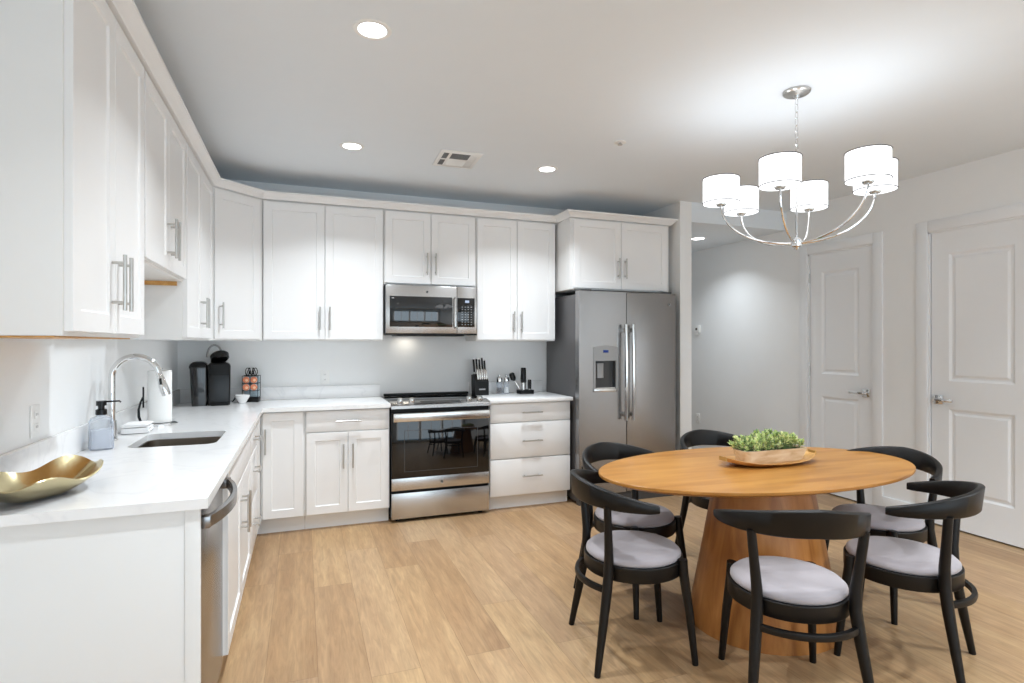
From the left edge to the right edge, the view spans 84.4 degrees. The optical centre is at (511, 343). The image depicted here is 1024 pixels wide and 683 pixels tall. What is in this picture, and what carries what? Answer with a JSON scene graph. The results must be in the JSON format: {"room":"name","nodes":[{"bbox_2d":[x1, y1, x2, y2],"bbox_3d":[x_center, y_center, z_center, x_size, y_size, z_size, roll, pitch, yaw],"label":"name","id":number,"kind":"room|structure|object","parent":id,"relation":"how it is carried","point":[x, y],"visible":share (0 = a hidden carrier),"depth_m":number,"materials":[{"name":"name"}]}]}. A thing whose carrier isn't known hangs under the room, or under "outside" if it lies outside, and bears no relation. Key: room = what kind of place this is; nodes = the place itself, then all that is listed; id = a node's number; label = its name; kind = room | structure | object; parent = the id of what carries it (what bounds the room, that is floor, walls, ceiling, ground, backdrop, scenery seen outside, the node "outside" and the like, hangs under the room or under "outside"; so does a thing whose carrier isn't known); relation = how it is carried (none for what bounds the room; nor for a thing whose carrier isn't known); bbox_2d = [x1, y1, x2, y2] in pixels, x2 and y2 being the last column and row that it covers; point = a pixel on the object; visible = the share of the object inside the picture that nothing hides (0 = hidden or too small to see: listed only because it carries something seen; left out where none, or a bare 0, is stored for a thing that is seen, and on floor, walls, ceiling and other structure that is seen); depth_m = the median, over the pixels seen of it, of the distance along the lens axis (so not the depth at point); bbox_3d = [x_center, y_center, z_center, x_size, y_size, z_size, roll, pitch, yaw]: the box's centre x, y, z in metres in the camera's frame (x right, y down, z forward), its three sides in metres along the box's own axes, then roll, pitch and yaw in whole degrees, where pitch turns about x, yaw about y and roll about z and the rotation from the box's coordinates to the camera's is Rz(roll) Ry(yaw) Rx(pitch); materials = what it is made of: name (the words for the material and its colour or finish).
{"room":"eat-in kitchen","nodes":[
{"label":"eat-in kitchen","id":0,"kind":"room"},
{"bbox_2d":[0,338,177,454],"bbox_3d":[-1.318,0.037,0.823,0.100,2.665,7.460,0,0,-20],"label":"wall","id":1,"kind":"structure","parent":0,"point":[66,377],"depth_m":2.28,"materials":[{"name":"paint"}]},
{"bbox_2d":[30,404,39,438],"bbox_3d":[-1.704,0.277,2.021,0.009,0.116,0.072,0,0,-20],"label":"wall outlet","id":2,"kind":"object","parent":1,"relation":"attached to","point":[34,409],"visible":1,"depth_m":2.01,"materials":[{"name":"white plastic"}]},
{"bbox_2d":[34,410,38,418],"bbox_3d":[-1.701,0.255,2.022,0.003,0.028,0.032,0,0,-20],"label":"receptacle","id":3,"kind":"object","parent":2,"relation":"attached to","point":[36,412],"depth_m":2.02,"materials":[{"name":"grey plastic"}]},
{"bbox_2d":[34,423,38,430],"bbox_3d":[-1.701,0.299,2.022,0.003,0.028,0.032,0,0,-20],"label":"receptacle","id":4,"kind":"object","parent":2,"relation":"attached to","point":[36,425],"depth_m":2.02,"materials":[{"name":"grey plastic"}]},
{"bbox_2d":[0,0,143,338],"bbox_3d":[-1.429,-0.549,1.803,0.360,1.066,0.744,0,0,-20],"label":"upper cabinet","id":5,"kind":"object","parent":1,"relation":"attached to","point":[72,80],"visible":1,"depth_m":1.51,"materials":[{"name":"white wood"}]},
{"bbox_2d":[105,0,677,225],"bbox_3d":[-0.693,-1.110,3.988,2.245,0.052,5.197,0,0,35],"label":"crown molding","id":6,"kind":"structure","parent":5,"relation":"on","point":[126,13],"depth_m":3.92,"materials":[{"name":"white wood"}]},
{"bbox_2d":[144,70,185,285],"bbox_3d":[-1.706,-0.693,2.551,0.360,0.778,0.845,0,0,-20],"label":"upper cabinet","id":7,"kind":"object","parent":1,"relation":"attached to","point":[164,142],"visible":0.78,"depth_m":2.54,"materials":[{"name":"white wood"}]},
{"bbox_2d":[121,143,212,339],"bbox_3d":[-2.015,-0.551,3.386,0.360,1.061,0.929,0,0,-20],"label":"upper cabinet","id":8,"kind":"object","parent":1,"relation":"attached to","point":[183,311],"visible":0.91,"depth_m":3.16,"materials":[{"name":"white wood"}]},
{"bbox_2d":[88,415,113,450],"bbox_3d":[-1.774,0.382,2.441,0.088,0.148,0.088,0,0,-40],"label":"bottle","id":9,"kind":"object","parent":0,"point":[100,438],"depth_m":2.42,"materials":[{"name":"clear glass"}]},
{"bbox_2d":[178,179,628,513],"bbox_3d":[-0.705,0.037,5.082,4.210,2.665,0.100,0,0,-20],"label":"wall","id":10,"kind":"structure","parent":0,"point":[399,364],"depth_m":4.88,"materials":[{"name":"paint"}]},
{"bbox_2d":[166,186,262,340],"bbox_3d":[-2.170,-0.551,4.155,0.614,1.061,0.616,0,0,-20],"label":"upper cabinet","id":11,"kind":"object","parent":10,"relation":"attached to","point":[237,217],"visible":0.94,"depth_m":4.05,"materials":[{"name":"white wood"}]},
{"bbox_2d":[263,200,382,340],"bbox_3d":[-1.501,-0.551,4.526,0.893,1.061,0.382,0,0,-20],"label":"upper cabinet","id":12,"kind":"object","parent":10,"relation":"attached to","point":[323,264],"visible":1,"depth_m":4.37,"materials":[{"name":"white wood"}]},
{"bbox_2d":[320,370,328,383],"bbox_3d":[-1.558,0.280,4.707,0.072,0.116,0.009,0,0,-20],"label":"wall outlet","id":13,"kind":"object","parent":10,"relation":"attached to","point":[324,374],"visible":1,"depth_m":4.71,"materials":[{"name":"white plastic"}]},
{"bbox_2d":[383,210,474,287],"bbox_3d":[-0.719,-0.780,4.816,0.770,0.604,0.382,0,0,-20],"label":"upper cabinet","id":14,"kind":"object","parent":10,"relation":"attached to","point":[420,249],"visible":0.88,"depth_m":4.67,"materials":[{"name":"white wood"}]},
{"bbox_2d":[383,285,476,336],"bbox_3d":[-0.712,-0.267,4.798,0.760,0.410,0.420,0,0,-20],"label":"microwave","id":15,"kind":"object","parent":14,"relation":"attached to","point":[408,310],"visible":1,"depth_m":4.62,"materials":[{"name":"grey metal"}]},
{"bbox_2d":[466,217,554,340],"bbox_3d":[-0.006,-0.551,5.080,0.743,1.061,0.382,0,0,-20],"label":"upper cabinet","id":16,"kind":"object","parent":10,"relation":"attached to","point":[515,259],"visible":0.93,"depth_m":4.93,"materials":[{"name":"white wood"}]},
{"bbox_2d":[555,218,668,294],"bbox_3d":[0.880,-0.775,5.272,1.009,0.614,0.639,0,0,-20],"label":"upper cabinet","id":17,"kind":"object","parent":10,"relation":"attached to","point":[595,255],"visible":0.91,"depth_m":5.00,"materials":[{"name":"white wood"}]},
{"bbox_2d":[133,0,1023,215],"bbox_3d":[0.892,-1.345,2.730,5.570,0.100,9.700,0,0,-20],"label":"ceiling","id":18,"kind":"structure","parent":0,"point":[271,90],"depth_m":2.90,"materials":[{"name":"paint"}]},
{"bbox_2d":[339,142,363,149],"bbox_3d":[-1.049,-1.292,3.704,0.158,0.004,0.158,0,0,-20],"label":"recessed light","id":19,"kind":"object","parent":18,"relation":"in","point":[346,145],"visible":1,"depth_m":3.70,"materials":[{"name":"white plastic"}]},
{"bbox_2d":[353,19,391,39],"bbox_3d":[-0.576,-1.292,2.330,0.158,0.004,0.158,0,0,-20],"label":"recessed light","id":20,"kind":"object","parent":18,"relation":"in","point":[372,29],"visible":1,"depth_m":2.33,"materials":[{"name":"white plastic"}]},
{"bbox_2d":[432,149,482,168],"bbox_3d":[-0.385,-1.290,3.967,0.290,0.010,0.340,0,0,-18],"label":"ceiling vent","id":21,"kind":"object","parent":18,"relation":"in","point":[447,158],"visible":1,"depth_m":3.95,"materials":[{"name":"white plastic"}]},
{"bbox_2d":[536,166,557,172],"bbox_3d":[0.260,-1.292,4.193,0.158,0.004,0.158,0,0,-20],"label":"recessed light","id":22,"kind":"object","parent":18,"relation":"in","point":[546,169],"visible":1,"depth_m":4.19,"materials":[{"name":"white plastic"}]},
{"bbox_2d":[614,140,625,145],"bbox_3d":[0.694,-1.285,3.631,0.080,0.018,0.080,0,0,-20],"label":"sprinkler","id":23,"kind":"object","parent":18,"relation":"attached to","point":[617,142],"visible":1,"depth_m":3.62,"materials":[{"name":"white plastic"}]},
{"bbox_2d":[702,85,898,249],"bbox_3d":[1.473,-0.887,2.934,0.725,0.814,0.916,0,0,-25],"label":"chandelier","id":24,"kind":"object","parent":18,"relation":"hanging from","point":[870,169],"visible":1,"depth_m":2.83,"materials":[{"name":"white fabric"}]},
{"bbox_2d":[218,493,1023,682],"bbox_3d":[0.892,1.420,2.730,5.570,0.100,9.700,0,0,-20],"label":"floor","id":25,"kind":"structure","parent":0,"point":[486,596],"depth_m":2.87,"materials":[{"name":"brown wood"}]},
{"bbox_2d":[0,509,200,682],"bbox_3d":[-1.215,0.930,1.579,0.610,0.880,0.017,0,0,-20],"label":"end panel","id":26,"kind":"object","parent":25,"relation":"on","point":[110,599],"visible":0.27,"depth_m":1.60,"materials":[{"name":"white wood"}]},
{"bbox_2d":[201,477,236,682],"bbox_3d":[-1.274,0.932,1.887,0.638,0.876,0.594,0,0,-20],"label":"dishwasher","id":27,"kind":"object","parent":25,"relation":"on","point":[212,517],"visible":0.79,"depth_m":1.97,"materials":[{"name":"grey metal"}]},
{"bbox_2d":[223,434,251,655],"bbox_3d":[-1.581,0.930,2.659,0.640,0.880,1.055,0,0,-20],"label":"base cabinet","id":28,"kind":"object","parent":25,"relation":"on","point":[237,524],"visible":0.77,"depth_m":2.59,"materials":[{"name":"white wood"}]},
{"bbox_2d":[0,384,390,526],"bbox_3d":[-1.314,0.419,3.155,1.525,0.134,3.086,0,0,-20],"label":"countertop","id":29,"kind":"structure","parent":28,"relation":"on","point":[131,480],"depth_m":2.21,"materials":[{"name":"white stone"}]},
{"bbox_2d":[0,455,103,502],"bbox_3d":[-1.421,0.412,1.697,0.262,0.085,0.425,0,0,-4],"label":"bowl","id":30,"kind":"object","parent":29,"relation":"on","point":[62,474],"visible":1,"depth_m":1.73,"materials":[{"name":"gold metal"}]},
{"bbox_2d":[88,400,120,450],"bbox_3d":[-1.763,0.351,2.450,0.117,0.208,0.088,0,0,-40],"label":"soap dispenser","id":31,"kind":"object","parent":29,"relation":"on","point":[100,438],"visible":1,"depth_m":2.42,"materials":[{"name":"clear glass"}]},
{"bbox_2d":[120,421,153,433],"bbox_3d":[-1.935,0.432,2.920,0.130,0.046,0.170,0,0,-24],"label":"folded cloth","id":32,"kind":"object","parent":29,"relation":"on","point":[133,427],"visible":1,"depth_m":2.86,"materials":[{"name":"white fabric"}]},
{"bbox_2d":[106,354,170,440],"bbox_3d":[-1.780,0.252,2.689,0.267,0.407,0.072,0,0,-20],"label":"faucet","id":33,"kind":"object","parent":29,"relation":"on","point":[163,386],"visible":0.92,"depth_m":2.66,"materials":[{"name":"silver metal"}]},
{"bbox_2d":[137,367,177,426],"bbox_3d":[-1.979,0.294,3.175,0.176,0.322,0.176,0,0,2],"label":"paper towel holder","id":34,"kind":"object","parent":29,"relation":"on","point":[142,398],"visible":0.5,"depth_m":3.13,"materials":[{"name":"silver metal"}]},
{"bbox_2d":[147,370,171,422],"bbox_3d":[-1.979,0.296,3.175,0.118,0.290,0.118,0,0,-20],"label":"paper towel roll","id":35,"kind":"object","parent":34,"relation":"on","point":[159,407],"visible":0.77,"depth_m":3.13,"materials":[{"name":"white paper"}]},
{"bbox_2d":[137,436,221,447],"bbox_3d":[-1.590,0.587,2.711,0.381,0.198,0.448,0,0,-20],"label":"sink","id":36,"kind":"object","parent":29,"relation":"in","point":[199,440],"visible":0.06,"depth_m":2.89,"materials":[{"name":"metal"}]},
{"bbox_2d":[189,344,235,405],"bbox_3d":[-2.236,0.230,4.231,0.310,0.451,0.255,0,0,-26],"label":"coffee maker","id":37,"kind":"object","parent":29,"relation":"on","point":[209,383],"visible":0.96,"depth_m":4.14,"materials":[{"name":"black plastic"}]},
{"bbox_2d":[211,402,228,405],"bbox_3d":[-2.145,0.445,4.147,0.116,0.022,0.024,0,0,-26],"label":"drip tray","id":38,"kind":"object","parent":37,"relation":"on","point":[212,403],"depth_m":4.14,"materials":[{"name":"grey metal"}]},
{"bbox_2d":[234,394,249,402],"bbox_3d":[-2.063,0.424,4.322,0.110,0.062,0.110,0,0,-20],"label":"bowl","id":39,"kind":"object","parent":29,"relation":"on","point":[241,398],"visible":1,"depth_m":4.29,"materials":[{"name":"white ceramic"}]},
{"bbox_2d":[242,368,260,401],"bbox_3d":[-2.044,0.322,4.431,0.116,0.267,0.104,0,0,-12],"label":"pod carousel","id":40,"kind":"object","parent":29,"relation":"on","point":[255,395],"visible":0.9,"depth_m":4.43},
{"bbox_2d":[243,384,249,390],"bbox_3d":[-2.064,0.340,4.396,0.051,0.051,0.044,0,0,-12],"label":"pod","id":41,"kind":"object","parent":40,"relation":"in","point":[246,387],"visible":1,"depth_m":4.38,"materials":[{"name":"orange plastic"}]},
{"bbox_2d":[243,377,249,382],"bbox_3d":[-2.064,0.282,4.396,0.051,0.051,0.044,0,0,-12],"label":"pod","id":42,"kind":"object","parent":40,"relation":"in","point":[245,379],"visible":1,"depth_m":4.37,"materials":[{"name":"orange plastic"}]},
{"bbox_2d":[250,384,256,389],"bbox_3d":[-2.009,0.340,4.408,0.051,0.051,0.044,0,0,-12],"label":"pod","id":43,"kind":"object","parent":40,"relation":"in","point":[253,386],"visible":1,"depth_m":4.39,"materials":[{"name":"orange plastic"}]},
{"bbox_2d":[250,377,256,382],"bbox_3d":[-2.009,0.282,4.408,0.051,0.051,0.044,0,0,-12],"label":"pod","id":44,"kind":"object","parent":40,"relation":"in","point":[253,379],"visible":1,"depth_m":4.39,"materials":[{"name":"orange plastic"}]},
{"bbox_2d":[250,424,261,556],"bbox_3d":[-1.845,0.930,3.372,0.640,0.880,0.459,0,0,-20],"label":"base cabinet","id":45,"kind":"object","parent":25,"relation":"on","point":[254,435],"visible":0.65,"depth_m":3.44,"materials":[{"name":"white wood"}]},
{"bbox_2d":[256,418,259,532],"bbox_3d":[-1.736,0.874,3.847,0.020,0.768,0.348,0,0,-20],"label":"filler panel","id":46,"kind":"object","parent":45,"relation":"attached to","point":[258,422],"visible":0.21,"depth_m":3.84,"materials":[{"name":"white wood"}]},
{"bbox_2d":[257,411,304,533],"bbox_3d":[-1.766,0.930,4.295,0.358,0.880,0.636,0,0,-20],"label":"base cabinet","id":47,"kind":"object","parent":25,"relation":"on","point":[283,433],"visible":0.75,"depth_m":4.06,"materials":[{"name":"white wood"}]},
{"bbox_2d":[305,408,388,528],"bbox_3d":[-1.312,0.930,4.463,0.607,0.880,0.636,0,0,-20],"label":"base cabinet","id":48,"kind":"object","parent":25,"relation":"on","point":[347,450],"visible":0.88,"depth_m":4.21,"materials":[{"name":"white wood"}]},
{"bbox_2d":[381,391,489,520],"bbox_3d":[-0.643,0.895,4.677,0.786,0.950,0.643,0,0,-20],"label":"range","id":49,"kind":"object","parent":25,"relation":"on","point":[439,441],"visible":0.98,"depth_m":4.42,"materials":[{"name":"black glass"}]},
{"bbox_2d":[381,393,482,401],"bbox_3d":[-0.667,0.463,4.744,0.786,0.022,0.500,0,0,-20],"label":"cooktop","id":50,"kind":"object","parent":49,"relation":"in","point":[391,397],"depth_m":4.82,"materials":[{"name":"black glass"}]},
{"bbox_2d":[488,401,569,508],"bbox_3d":[0.065,0.930,4.973,0.732,0.880,0.636,0,0,-20],"label":"base cabinet","id":51,"kind":"object","parent":25,"relation":"on","point":[529,442],"visible":0.9,"depth_m":4.72,"materials":[{"name":"white wood"}]},
{"bbox_2d":[469,380,572,403],"bbox_3d":[0.065,0.419,4.981,0.743,0.134,0.620,0,0,-20],"label":"countertop","id":52,"kind":"structure","parent":51,"relation":"on","point":[539,395],"depth_m":4.96,"materials":[{"name":"white stone"}]},
{"bbox_2d":[471,374,488,394],"bbox_3d":[-0.285,0.363,5.039,0.124,0.185,0.132,0,0,-20],"label":"knife block","id":53,"kind":"object","parent":52,"relation":"on","point":[479,386],"visible":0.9,"depth_m":4.99,"materials":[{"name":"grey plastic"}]},
{"bbox_2d":[472,358,475,373],"bbox_3d":[-0.340,0.208,5.048,0.017,0.156,0.046,0,0,-20],"label":"knife","id":54,"kind":"object","parent":53,"relation":"in","point":[474,372],"visible":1,"depth_m":5.04,"materials":[{"name":"black plastic"}]},
{"bbox_2d":[496,374,502,392],"bbox_3d":[-0.113,0.367,5.109,0.065,0.178,0.065,0,0,-20],"label":"shaker","id":55,"kind":"object","parent":52,"relation":"on","point":[499,378],"visible":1,"depth_m":5.09,"materials":[{"name":"clear glass"}]},
{"bbox_2d":[503,374,509,393],"bbox_3d":[-0.052,0.367,5.153,0.065,0.178,0.065,0,0,-20],"label":"shaker","id":56,"kind":"object","parent":52,"relation":"on","point":[505,379],"visible":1,"depth_m":5.14,"materials":[{"name":"clear glass"}]},
{"bbox_2d":[517,389,533,393],"bbox_3d":[0.121,0.439,5.154,0.140,0.034,0.110,0,0,-20],"label":"caddy","id":57,"kind":"object","parent":52,"relation":"on","point":[526,391],"visible":0.89,"depth_m":5.11,"materials":[{"name":"black plastic"}]},
{"bbox_2d":[509,372,520,389],"bbox_3d":[0.031,0.349,5.112,0.118,0.179,0.051,0,0,-20],"label":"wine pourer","id":58,"kind":"object","parent":57,"relation":"in","point":[512,375],"visible":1,"depth_m":5.09,"materials":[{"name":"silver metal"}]},
{"bbox_2d":[521,368,525,389],"bbox_3d":[0.104,0.331,5.158,0.052,0.222,0.052,0,0,-20],"label":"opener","id":59,"kind":"object","parent":57,"relation":"in","point":[523,370],"visible":0.95,"depth_m":5.14,"materials":[{"name":"silver metal"}]},
{"bbox_2d":[528,380,530,389],"bbox_3d":[0.161,0.386,5.163,0.034,0.112,0.034,0,0,-20],"label":"stopper","id":60,"kind":"object","parent":57,"relation":"in","point":[529,381],"visible":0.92,"depth_m":5.15,"materials":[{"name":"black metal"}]},
{"bbox_2d":[547,289,675,505],"bbox_3d":[0.912,0.454,5.197,0.972,1.832,0.768,0,0,-20],"label":"refrigerator","id":61,"kind":"object","parent":25,"relation":"on","point":[614,353],"visible":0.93,"depth_m":4.89,"materials":[{"name":"silver metal"}]},
{"bbox_2d":[573,442,686,619],"bbox_3d":[0.650,0.976,3.116,0.562,0.793,0.506,0,0,-33],"label":"dining chair","id":62,"kind":"object","parent":25,"relation":"on","point":[665,524],"visible":0.61,"depth_m":3.02,"materials":[{"name":"black wood"}]},
{"bbox_2d":[569,469,698,678],"bbox_3d":[0.518,0.976,2.567,0.506,0.793,0.562,0,0,-8],"label":"dining chair","id":63,"kind":"object","parent":25,"relation":"on","point":[623,556],"visible":0.98,"depth_m":2.41,"materials":[{"name":"black wood"}]},
{"bbox_2d":[675,429,742,545],"bbox_3d":[1.341,0.976,3.581,0.562,0.793,0.506,0,0,-17],"label":"dining chair","id":64,"kind":"object","parent":25,"relation":"on","point":[692,438],"visible":0.19,"depth_m":3.76,"materials":[{"name":"black wood"}]},
{"bbox_2d":[599,446,915,655],"bbox_3d":[1.270,0.998,2.902,1.759,0.745,0.982,0,0,-20],"label":"dining table","id":65,"kind":"object","parent":25,"relation":"on","point":[699,472],"visible":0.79,"depth_m":2.65,"materials":[{"name":"brown wood"}]},
{"bbox_2d":[719,449,815,466],"bbox_3d":[1.344,0.599,2.957,0.579,0.051,0.236,0,0,-18],"label":"serving tray","id":66,"kind":"object","parent":65,"relation":"on","point":[809,454],"visible":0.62,"depth_m":2.87,"materials":[{"name":"brown wood"}]},
{"bbox_2d":[727,428,806,463],"bbox_3d":[1.345,0.533,2.955,0.425,0.167,0.159,0,0,-18],"label":"planter","id":67,"kind":"object","parent":66,"relation":"on","point":[786,450],"visible":1,"depth_m":2.92,"materials":[{"name":"brown wood"}]},
{"bbox_2d":[713,509,873,682],"bbox_3d":[1.086,0.976,2.205,0.562,0.793,0.506,0,0,4],"label":"dining chair","id":68,"kind":"object","parent":25,"relation":"on","point":[776,587],"visible":1,"depth_m":2.05,"materials":[{"name":"black wood"}]},
{"bbox_2d":[825,446,942,624],"bbox_3d":[1.982,0.976,3.044,0.506,0.793,0.562,0,0,-29],"label":"dining chair","id":69,"kind":"object","parent":25,"relation":"on","point":[882,524],"visible":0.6,"depth_m":2.94,"materials":[{"name":"black wood"}]},
{"bbox_2d":[834,481,984,682],"bbox_3d":[1.737,0.976,2.467,0.506,0.793,0.562,0,0,42],"label":"dining chair","id":70,"kind":"object","parent":25,"relation":"on","point":[905,564],"visible":0.95,"depth_m":2.31,"materials":[{"name":"black wood"}]},
{"bbox_2d":[638,201,691,449],"bbox_3d":[1.113,0.037,6.428,0.124,2.665,2.720,0,0,-20],"label":"wall partition","id":71,"kind":"structure","parent":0,"point":[680,232],"depth_m":5.15,"materials":[{"name":"paint"}]},
{"bbox_2d":[692,202,785,251],"bbox_3d":[1.701,-1.204,6.646,1.130,0.182,2.720,0,0,-20],"label":"ceiling","id":72,"kind":"structure","parent":0,"point":[707,222],"depth_m":5.49,"materials":[{"name":"paint"}]},
{"bbox_2d":[692,237,705,239],"bbox_3d":[1.971,-1.110,5.989,0.178,0.004,0.178,0,0,-20],"label":"recessed light","id":73,"kind":"object","parent":72,"relation":"in","point":[693,238],"visible":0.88,"depth_m":5.97,"materials":[{"name":"white plastic"}]},
{"bbox_2d":[692,148,1023,503],"bbox_3d":[3.458,0.037,3.735,0.140,2.665,9.600,0,0,-20],"label":"wall","id":74,"kind":"structure","parent":0,"point":[746,293],"depth_m":5.54,"materials":[{"name":"paint"}]},
{"bbox_2d":[694,325,700,334],"bbox_3d":[2.231,-0.160,6.807,0.024,0.120,0.110,0,0,-20],"label":"thermostat","id":75,"kind":"object","parent":74,"relation":"attached to","point":[697,328],"visible":1,"depth_m":6.79,"materials":[{"name":"white plastic"}]},
{"bbox_2d":[696,413,699,422],"bbox_3d":[2.238,0.900,6.809,0.009,0.116,0.072,0,0,-20],"label":"wall outlet","id":76,"kind":"object","parent":74,"relation":"attached to","point":[697,414],"visible":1,"depth_m":6.81,"materials":[{"name":"white plastic"}]},
{"bbox_2d":[809,246,871,504],"bbox_3d":[2.903,0.266,5.031,0.094,2.185,0.636,0,0,-20],"label":"door","id":77,"kind":"structure","parent":74,"relation":"in","point":[840,368],"depth_m":5.01,"materials":[{"name":"paint"}]},
{"bbox_2d":[800,232,882,505],"bbox_3d":[2.959,0.225,5.045,0.143,2.290,0.823,0,0,-20],"label":"trim","id":78,"kind":"structure","parent":74,"relation":"attached to","point":[875,240],"depth_m":4.72,"materials":[{"name":"paint"}]},
{"bbox_2d":[882,496,911,506],"bbox_3d":[3.088,1.310,4.510,0.014,0.120,0.268,0,0,-20],"label":"baseboard","id":79,"kind":"structure","parent":74,"relation":"attached to","point":[886,501],"depth_m":4.56,"materials":[{"name":"paint"}]},
{"bbox_2d":[916,203,1023,521],"bbox_3d":[3.347,0.220,4.000,0.143,2.300,0.865,0,0,-20],"label":"trim","id":80,"kind":"structure","parent":74,"relation":"attached to","point":[1000,214],"depth_m":4.30,"materials":[{"name":"paint"}]},
{"bbox_2d":[931,218,1023,547],"bbox_3d":[3.295,0.261,3.974,0.094,2.195,0.678,0,0,-20],"label":"door","id":81,"kind":"structure","parent":74,"relation":"in","point":[977,272],"depth_m":3.97,"materials":[{"name":"paint"}]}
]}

